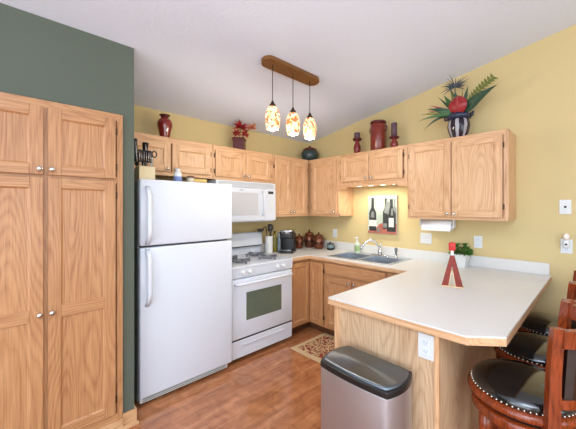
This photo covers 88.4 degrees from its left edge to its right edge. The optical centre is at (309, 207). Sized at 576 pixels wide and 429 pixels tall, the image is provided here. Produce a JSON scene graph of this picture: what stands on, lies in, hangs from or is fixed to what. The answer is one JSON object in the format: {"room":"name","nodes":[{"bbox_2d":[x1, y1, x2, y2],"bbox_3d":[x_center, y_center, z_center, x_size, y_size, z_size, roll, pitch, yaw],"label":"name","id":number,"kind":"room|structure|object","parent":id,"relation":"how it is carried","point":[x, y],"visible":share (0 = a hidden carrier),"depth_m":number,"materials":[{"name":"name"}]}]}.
{"room":"kitchen","nodes":[
{"label":"kitchen","id":0,"kind":"room"},
{"bbox_2d":[0,3,133,412],"bbox_3d":[-2.959,0.188,0.910,0.920,2.570,4.060,0,0,45],"label":"wall","id":1,"kind":"structure","parent":0,"point":[42,58],"depth_m":1.82,"materials":[{"name":"paint"}]},
{"bbox_2d":[99,405,138,428],"bbox_3d":[-1.499,1.425,1.745,0.102,0.095,0.860,0,0,45],"label":"baseboard","id":2,"kind":"structure","parent":1,"relation":"attached to","point":[129,419],"depth_m":1.98,"materials":[{"name":"brown wood"}]},
{"bbox_2d":[134,105,308,242],"bbox_3d":[-0.930,0.256,3.545,0.100,2.435,2.540,0,0,45],"label":"wall","id":3,"kind":"structure","parent":0,"point":[145,119],"depth_m":3.48,"materials":[{"name":"yellow paint"}]},
{"bbox_2d":[134,132,211,178],"bbox_3d":[-1.359,-0.467,2.787,0.354,0.350,0.818,0,0,45],"label":"upper cabinet","id":4,"kind":"object","parent":3,"relation":"attached to","point":[192,158],"visible":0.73,"depth_m":2.73,"materials":[{"name":"brown wood"}]},
{"bbox_2d":[157,113,171,136],"bbox_3d":[-1.367,-0.760,2.790,0.132,0.236,0.131,0,0,45],"label":"vase","id":5,"kind":"object","parent":4,"relation":"on","point":[164,125],"visible":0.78,"depth_m":2.75,"materials":[{"name":"ceramic"}]},
{"bbox_2d":[205,145,271,183],"bbox_3d":[-0.802,-0.467,3.350,0.354,0.350,0.764,0,0,45],"label":"upper cabinet","id":6,"kind":"object","parent":3,"relation":"attached to","point":[228,163],"visible":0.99,"depth_m":3.21,"materials":[{"name":"brown wood"}]},
{"bbox_2d":[207,179,275,222],"bbox_3d":[-0.779,-0.063,3.327,0.420,0.444,0.757,0,0,45],"label":"microwave","id":7,"kind":"object","parent":6,"relation":"attached to","point":[251,201],"visible":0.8,"depth_m":3.24,"materials":[{"name":"white plastic"}]},
{"bbox_2d":[231,119,255,149],"bbox_3d":[-0.739,-0.831,3.382,0.329,0.377,0.207,0,0,-28],"label":"flower pot","id":8,"kind":"object","parent":6,"relation":"on","point":[239,142],"visible":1,"depth_m":3.32,"materials":[{"name":"red plant"}]},
{"bbox_2d":[272,154,307,216],"bbox_3d":[-0.318,-0.267,3.839,0.354,0.750,0.607,0,0,45],"label":"upper cabinet","id":9,"kind":"object","parent":3,"relation":"attached to","point":[289,174],"visible":0.82,"depth_m":3.71,"materials":[{"name":"brown wood"}]},
{"bbox_2d":[129,327,323,428],"bbox_3d":[-0.189,1.523,-0.043,6.200,0.100,6.800,0,0,45],"label":"floor","id":10,"kind":"structure","parent":0,"point":[274,386],"depth_m":2.29,"materials":[{"name":"brown wood"}]},
{"bbox_2d":[0,92,122,428],"bbox_3d":[-1.692,0.428,1.874,0.608,2.090,0.763,0,0,45],"label":"pantry cabinet","id":11,"kind":"object","parent":10,"relation":"on","point":[61,165],"visible":0.96,"depth_m":1.72,"materials":[{"name":"brown wood"}]},
{"bbox_2d":[134,179,231,403],"bbox_3d":[-1.189,0.628,2.635,0.752,1.690,0.758,0,0,45],"label":"refrigerator","id":12,"kind":"object","parent":10,"relation":"on","point":[183,251],"visible":0.91,"depth_m":2.35,"materials":[{"name":"white metal"}]},
{"bbox_2d":[134,165,154,181],"bbox_3d":[-1.291,-0.262,2.305,0.160,0.125,0.110,0,0,45],"label":"knife block","id":13,"kind":"object","parent":12,"relation":"on","point":[140,172],"visible":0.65,"depth_m":2.25,"materials":[{"name":"beige wood"}]},
{"bbox_2d":[134,138,138,165],"bbox_3d":[-1.361,-0.425,2.312,0.062,0.240,0.038,0,0,45],"label":"kitchen knife","id":14,"kind":"object","parent":13,"relation":"on","point":[136,162],"visible":0.7,"depth_m":2.30,"materials":[{"name":"black plastic"}]},
{"bbox_2d":[140,150,142,165],"bbox_3d":[-1.294,-0.387,2.274,0.017,0.124,0.032,0,0,-24],"label":"kitchen knife","id":15,"kind":"object","parent":13,"relation":"on","point":[141,151],"visible":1,"depth_m":2.27,"materials":[{"name":"black plastic"}]},
{"bbox_2d":[142,142,148,165],"bbox_3d":[-1.312,-0.415,2.358,0.048,0.221,0.070,0,0,-24],"label":"kitchen knife","id":16,"kind":"object","parent":13,"relation":"on","point":[144,144],"visible":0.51,"depth_m":2.36,"materials":[{"name":"black plastic"}]},
{"bbox_2d":[149,151,151,165],"bbox_3d":[-1.249,-0.387,2.320,0.017,0.124,0.032,0,0,-24],"label":"kitchen knife","id":17,"kind":"object","parent":13,"relation":"on","point":[150,152],"visible":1,"depth_m":2.32,"materials":[{"name":"black plastic"}]},
{"bbox_2d":[151,151,156,166],"bbox_3d":[-1.252,-0.386,2.352,0.010,0.143,0.076,0,0,45],"label":"scissors","id":18,"kind":"object","parent":13,"relation":"on","point":[152,156],"visible":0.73,"depth_m":2.35,"materials":[{"name":"black plastic"}]},
{"bbox_2d":[174,169,181,180],"bbox_3d":[-1.094,-0.263,2.455,0.065,0.126,0.065,0,0,45],"label":"pill bottle","id":19,"kind":"object","parent":12,"relation":"on","point":[177,175],"visible":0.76,"depth_m":2.43,"materials":[{"name":"white plastic"}]},
{"bbox_2d":[187,176,194,181],"bbox_3d":[-1.031,-0.238,2.561,0.064,0.076,0.063,0,0,45],"label":"spice jar","id":20,"kind":"object","parent":12,"relation":"on","point":[189,178],"visible":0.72,"depth_m":2.54,"materials":[{"name":"orange metal"}]},
{"bbox_2d":[195,179,206,182],"bbox_3d":[-1.003,-0.230,2.689,0.061,0.060,0.121,0,0,45],"label":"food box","id":21,"kind":"object","parent":12,"relation":"on","point":[196,180],"visible":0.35,"depth_m":2.67,"materials":[{"name":"yellow cardboard"}]},
{"bbox_2d":[227,232,292,360],"bbox_3d":[-0.656,0.885,3.215,0.714,1.175,0.762,0,0,45],"label":"gas range","id":22,"kind":"object","parent":10,"relation":"on","point":[261,281],"visible":0.74,"depth_m":3.02,"materials":[{"name":"white metal"}]},
{"bbox_2d":[232,253,292,269],"bbox_3d":[-0.670,0.569,3.228,0.615,0.022,0.762,0,0,45],"label":"cooktop","id":23,"kind":"object","parent":22,"relation":"in","point":[255,262],"depth_m":3.13,"materials":[{"name":"white metal"}]},
{"bbox_2d":[290,258,328,333],"bbox_3d":[-0.024,1.036,3.783,0.850,0.874,0.923,0,0,45],"label":"base cabinet","id":24,"kind":"object","parent":10,"relation":"on","point":[308,277],"visible":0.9,"depth_m":3.45,"materials":[{"name":"brown wood"}]},
{"bbox_2d":[260,239,551,346],"bbox_3d":[0.388,0.529,2.805,2.810,0.143,1.735,0,0,45],"label":"countertop","id":25,"kind":"structure","parent":24,"relation":"on","point":[497,296],"depth_m":1.93,"materials":[{"name":"laminate"}]},
{"bbox_2d":[265,236,272,252],"bbox_3d":[-0.499,0.455,3.667,0.096,0.208,0.096,0,0,45],"label":"utensil crock","id":26,"kind":"object","parent":25,"relation":"on","point":[269,239],"visible":0.98,"depth_m":3.63,"materials":[{"name":"white ceramic"}]},
{"bbox_2d":[269,224,273,235],"bbox_3d":[-0.471,0.372,3.648,0.061,0.342,0.051,0,0,-10],"label":"serving spoon","id":27,"kind":"object","parent":26,"relation":"in","point":[271,226],"visible":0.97,"depth_m":3.63,"materials":[{"name":"black plastic"}]},
{"bbox_2d":[273,231,276,251],"bbox_3d":[-0.442,0.426,3.768,0.072,0.264,0.072,0,0,45],"label":"oil bottle","id":28,"kind":"object","parent":25,"relation":"on","point":[274,236],"visible":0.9,"depth_m":3.73,"materials":[{"name":"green glass"}]},
{"bbox_2d":[277,229,295,253],"bbox_3d":[-0.295,0.416,3.724,0.213,0.284,0.272,0,0,7],"label":"coffee maker","id":29,"kind":"object","parent":25,"relation":"on","point":[286,238],"visible":1,"depth_m":3.71,"materials":[{"name":"black plastic"}]},
{"bbox_2d":[296,233,303,248],"bbox_3d":[-0.141,0.456,4.079,0.122,0.204,0.121,0,0,45],"label":"copper canister","id":30,"kind":"object","parent":25,"relation":"on","point":[299,239],"visible":0.84,"depth_m":4.03,"materials":[{"name":"metal"}]},
{"bbox_2d":[303,230,313,247],"bbox_3d":[0.000,0.434,4.200,0.152,0.250,0.151,0,0,45],"label":"copper canister","id":31,"kind":"object","parent":25,"relation":"on","point":[308,242],"visible":0.9,"depth_m":4.14,"materials":[{"name":"metal"}]},
{"bbox_2d":[312,232,324,248],"bbox_3d":[0.128,0.446,4.053,0.152,0.224,0.151,0,0,45],"label":"copper canister","id":32,"kind":"object","parent":25,"relation":"on","point":[318,241],"visible":0.99,"depth_m":4.00,"materials":[{"name":"metal"}]},
{"bbox_2d":[327,242,334,249],"bbox_3d":[0.284,0.503,3.922,0.110,0.112,0.105,0,0,3],"label":"sugar bowl","id":33,"kind":"object","parent":25,"relation":"on","point":[330,246],"visible":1,"depth_m":3.88,"materials":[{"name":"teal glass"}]},
{"bbox_2d":[327,251,410,264],"bbox_3d":[0.662,0.643,3.320,0.800,0.180,0.500,0,0,45],"label":"sink","id":34,"kind":"object","parent":25,"relation":"in","point":[365,257],"visible":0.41,"depth_m":3.35,"materials":[{"name":"metal"}]},
{"bbox_2d":[354,237,359,252],"bbox_3d":[0.592,0.458,3.654,0.067,0.190,0.067,0,0,45],"label":"dish soap bottle","id":35,"kind":"object","parent":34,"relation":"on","point":[357,244],"visible":1,"depth_m":3.63,"materials":[{"name":"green plastic"}]},
{"bbox_2d":[394,248,397,257],"bbox_3d":[0.967,0.499,3.293,0.044,0.108,0.044,0,0,45],"label":"sprayer","id":36,"kind":"object","parent":34,"relation":"on","point":[395,249],"visible":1,"depth_m":3.28,"materials":[{"name":"silver metal"}]},
{"bbox_2d":[360,239,389,256],"bbox_3d":[0.765,0.457,3.447,0.335,0.192,0.149,0,0,17],"label":"faucet","id":37,"kind":"object","parent":25,"relation":"on","point":[368,240],"visible":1,"depth_m":3.42,"materials":[{"name":"silver metal"}]},
{"bbox_2d":[441,242,463,288],"bbox_3d":[1.006,0.401,2.079,0.144,0.315,0.040,0,0,29],"label":"ornament","id":38,"kind":"object","parent":25,"relation":"on","point":[452,263],"visible":1,"depth_m":2.06,"materials":[{"name":"red wood"}]},
{"bbox_2d":[448,243,473,267],"bbox_3d":[1.450,0.445,2.821,0.223,0.228,0.201,0,0,45],"label":"potted plant","id":39,"kind":"object","parent":25,"relation":"on","point":[462,257],"visible":0.87,"depth_m":2.78,"materials":[{"name":"green plant"}]},
{"bbox_2d":[291,333,334,362],"bbox_3d":[0.282,1.468,2.993,0.820,0.009,0.540,0,0,45],"label":"rug","id":40,"kind":"object","parent":10,"relation":"on","point":[316,348],"visible":0.48,"depth_m":3.10,"materials":[{"name":"beige fabric"}]},
{"bbox_2d":[325,261,398,335],"bbox_3d":[0.750,1.036,3.208,1.054,0.874,0.652,0,0,45],"label":"base cabinet","id":41,"kind":"object","parent":10,"relation":"on","point":[339,278],"visible":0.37,"depth_m":3.20,"materials":[{"name":"brown wood"}]},
{"bbox_2d":[320,345,411,428],"bbox_3d":[0.273,1.135,1.502,0.456,0.676,0.270,0,0,45],"label":"trash can","id":42,"kind":"object","parent":10,"relation":"on","point":[360,389],"visible":1,"depth_m":1.41,"materials":[{"name":"silver metal"}]},
{"bbox_2d":[335,306,495,428],"bbox_3d":[0.967,1.036,2.236,0.675,0.874,1.692,0,0,45],"label":"base cabinet","id":43,"kind":"object","parent":10,"relation":"on","point":[441,390],"visible":0.25,"depth_m":1.56,"materials":[{"name":"brown wood"}]},
{"bbox_2d":[418,332,433,361],"bbox_3d":[0.569,0.678,1.443,0.078,0.122,0.009,0,0,45],"label":"wall outlet","id":44,"kind":"object","parent":43,"relation":"attached to","point":[425,341],"visible":1,"depth_m":1.44,"materials":[{"name":"white plastic"}]},
{"bbox_2d":[422,347,428,354],"bbox_3d":[0.568,0.700,1.441,0.034,0.028,0.004,0,0,45],"label":"receptacle","id":45,"kind":"object","parent":44,"relation":"attached to","point":[425,350],"depth_m":1.44,"materials":[{"name":"white plastic"}]},
{"bbox_2d":[422,338,428,345],"bbox_3d":[0.568,0.656,1.441,0.034,0.028,0.004,0,0,45],"label":"receptacle","id":46,"kind":"object","parent":44,"relation":"attached to","point":[425,341],"depth_m":1.44,"materials":[{"name":"white plastic"}]},
{"bbox_2d":[468,300,575,428],"bbox_3d":[1.053,0.974,1.408,0.529,1.002,0.510,0,0,45],"label":"bar stool","id":47,"kind":"object","parent":10,"relation":"on","point":[506,393],"visible":1,"depth_m":1.29,"materials":[{"name":"brown wood"}]},
{"bbox_2d":[472,358,575,417],"bbox_3d":[1.030,0.840,1.430,0.428,0.066,0.428,0,0,45],"label":"seat cushion","id":48,"kind":"object","parent":47,"relation":"on","point":[514,387],"depth_m":1.35,"materials":[{"name":"black leather"}]},
{"bbox_2d":[493,282,575,368],"bbox_3d":[1.411,0.974,1.770,0.529,1.002,0.510,0,0,45],"label":"bar stool","id":49,"kind":"object","parent":10,"relation":"on","point":[525,346],"visible":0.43,"depth_m":1.75,"materials":[{"name":"black leather"}]},
{"bbox_2d":[499,331,547,366],"bbox_3d":[1.388,0.840,1.793,0.428,0.066,0.428,0,0,45],"label":"seat cushion","id":50,"kind":"object","parent":49,"relation":"on","point":[525,346],"depth_m":1.74,"materials":[{"name":"black leather"}]},
{"bbox_2d":[518,270,575,334],"bbox_3d":[1.773,0.974,2.136,0.529,1.002,0.510,0,0,45],"label":"bar stool","id":51,"kind":"object","parent":10,"relation":"on","point":[536,322],"visible":0.3,"depth_m":2.11,"materials":[{"name":"black leather"}]},
{"bbox_2d":[520,312,558,334],"bbox_3d":[1.750,0.840,2.159,0.428,0.066,0.428,0,0,45],"label":"seat cushion","id":52,"kind":"object","parent":51,"relation":"on","point":[536,322],"depth_m":2.11,"materials":[{"name":"black leather"}]},
{"bbox_2d":[0,0,575,142],"bbox_3d":[-0.196,-1.505,-0.036,6.220,1.126,6.800,0,0,45],"label":"ceiling","id":53,"kind":"structure","parent":0,"point":[198,59],"depth_m":2.25,"materials":[{"name":"white paint"}]},
{"bbox_2d":[261,55,318,139],"bbox_3d":[-0.145,-0.893,2.501,0.127,0.566,0.614,0,0,45],"label":"pendant light","id":54,"kind":"object","parent":53,"relation":"hanging from","point":[272,116],"visible":1,"depth_m":2.46,"materials":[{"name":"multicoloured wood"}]},
{"bbox_2d":[309,24,575,314],"bbox_3d":[2.167,-0.248,2.338,6.200,3.442,0.100,0,0,45],"label":"wall","id":55,"kind":"structure","parent":0,"point":[533,97],"depth_m":2.59,"materials":[{"name":"yellow paint"}]},
{"bbox_2d":[308,156,352,216],"bbox_3d":[0.162,-0.267,4.000,0.812,0.750,0.354,0,0,45],"label":"upper cabinet","id":56,"kind":"object","parent":55,"relation":"attached to","point":[325,198],"visible":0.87,"depth_m":3.77,"materials":[{"name":"brown wood"}]},
{"bbox_2d":[301,146,318,159],"bbox_3d":[0.007,-0.760,4.172,0.250,0.236,0.248,0,0,45],"label":"pot","id":57,"kind":"object","parent":56,"relation":"on","point":[309,153],"visible":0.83,"depth_m":4.08,"materials":[{"name":"teal ceramic"}]},
{"bbox_2d":[333,229,336,237],"bbox_3d":[0.351,0.348,4.057,0.074,0.115,0.009,0,0,45],"label":"wall outlet","id":58,"kind":"object","parent":55,"relation":"attached to","point":[334,230],"visible":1,"depth_m":4.05,"materials":[{"name":"white plastic"}]},
{"bbox_2d":[339,145,407,189],"bbox_3d":[0.768,-0.428,3.401,0.889,0.427,0.354,0,0,45],"label":"upper cabinet","id":59,"kind":"object","parent":55,"relation":"attached to","point":[386,166],"visible":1,"depth_m":3.25,"materials":[{"name":"brown wood"}]},
{"bbox_2d":[353,138,361,152],"bbox_3d":[0.582,-0.742,3.597,0.112,0.200,0.111,0,0,45],"label":"candle holder","id":60,"kind":"object","parent":59,"relation":"on","point":[357,148],"visible":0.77,"depth_m":3.56,"materials":[{"name":"red ceramic"}]},
{"bbox_2d":[354,132,359,137],"bbox_3d":[0.582,-0.877,3.597,0.072,0.099,0.072,0,0,45],"label":"pillar candle","id":61,"kind":"object","parent":60,"relation":"on","point":[356,134],"visible":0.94,"depth_m":3.56,"materials":[{"name":"wax"}]},
{"bbox_2d":[369,120,386,150],"bbox_3d":[0.793,-0.818,3.402,0.183,0.352,0.184,0,0,3],"label":"canister","id":62,"kind":"object","parent":59,"relation":"on","point":[378,128],"visible":0.84,"depth_m":3.33,"materials":[{"name":"brown ceramic"}]},
{"bbox_2d":[389,136,398,146],"bbox_3d":[0.933,-0.711,3.249,0.112,0.138,0.111,0,0,45],"label":"candle holder","id":63,"kind":"object","parent":59,"relation":"on","point":[394,142],"visible":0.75,"depth_m":3.21,"materials":[{"name":"red ceramic"}]},
{"bbox_2d":[391,122,396,135],"bbox_3d":[0.933,-0.858,3.249,0.066,0.176,0.066,0,0,45],"label":"pillar candle","id":64,"kind":"object","parent":63,"relation":"on","point":[394,124],"visible":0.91,"depth_m":3.22,"materials":[{"name":"wax"}]},
{"bbox_2d":[368,195,397,234],"bbox_3d":[0.872,0.081,3.525,0.390,0.455,0.032,0,0,45],"label":"picture","id":65,"kind":"object","parent":55,"relation":"attached to","point":[382,210],"visible":1,"depth_m":3.50,"materials":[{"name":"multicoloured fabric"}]},
{"bbox_2d":[260,239,549,275],"bbox_3d":[0.668,0.508,3.097,2.798,0.101,0.925,0,0,45],"label":"backsplash","id":66,"kind":"structure","parent":55,"relation":"attached to","point":[540,268],"depth_m":3.00,"materials":[{"name":"laminate"}]},
{"bbox_2d":[420,233,431,243],"bbox_3d":[1.248,0.327,3.164,0.122,0.115,0.016,0,0,45],"label":"light switch","id":67,"kind":"object","parent":55,"relation":"attached to","point":[425,238],"visible":1,"depth_m":3.16,"materials":[{"name":"white plastic"}]},
{"bbox_2d":[408,129,515,220],"bbox_3d":[1.393,-0.267,2.783,0.865,0.750,0.354,0,0,45],"label":"upper cabinet","id":68,"kind":"object","parent":55,"relation":"attached to","point":[473,176],"visible":1,"depth_m":2.61,"materials":[{"name":"brown wood"}]},
{"bbox_2d":[420,219,455,227],"bbox_3d":[1.269,0.150,2.931,0.332,0.085,0.060,0,0,45],"label":"paper towel holder","id":69,"kind":"object","parent":68,"relation":"attached to","point":[454,221],"visible":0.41,"depth_m":2.83,"materials":[{"name":"white plastic"}]},
{"bbox_2d":[421,220,452,231],"bbox_3d":[1.269,0.173,2.931,0.280,0.103,0.096,0,0,45],"label":"paper towel roll","id":70,"kind":"object","parent":69,"relation":"hanging from","point":[432,225],"visible":0.94,"depth_m":2.89,"materials":[{"name":"white paper"}]},
{"bbox_2d":[418,73,498,137],"bbox_3d":[1.393,-0.943,2.777,0.685,0.602,0.245,0,0,45],"label":"flower arrangement","id":71,"kind":"object","parent":68,"relation":"on","point":[457,115],"visible":0.96,"depth_m":2.71,"materials":[{"name":"green plant"}]},
{"bbox_2d":[474,236,481,247],"bbox_3d":[1.608,0.325,2.814,0.074,0.115,0.009,0,0,45],"label":"wall outlet","id":72,"kind":"object","parent":55,"relation":"attached to","point":[477,239],"visible":1,"depth_m":2.81,"materials":[{"name":"white plastic"}]},
{"bbox_2d":[559,200,570,213],"bbox_3d":[2.056,-0.008,2.371,0.074,0.115,0.008,0,0,45],"label":"phone jack","id":73,"kind":"object","parent":55,"relation":"attached to","point":[564,205],"visible":1,"depth_m":2.37,"materials":[{"name":"white plastic"}]},
{"bbox_2d":[560,239,572,253],"bbox_3d":[2.061,0.308,2.366,0.074,0.115,0.009,0,0,45],"label":"wall outlet","id":74,"kind":"object","parent":55,"relation":"attached to","point":[569,250],"visible":0.76,"depth_m":2.36,"materials":[{"name":"white plastic"}]},
{"bbox_2d":[563,233,569,247],"bbox_3d":[2.043,0.258,2.348,0.044,0.116,0.042,0,0,45],"label":"night light","id":75,"kind":"object","parent":74,"relation":"attached to","point":[566,237],"visible":1,"depth_m":2.34,"materials":[{"name":"white plastic"}]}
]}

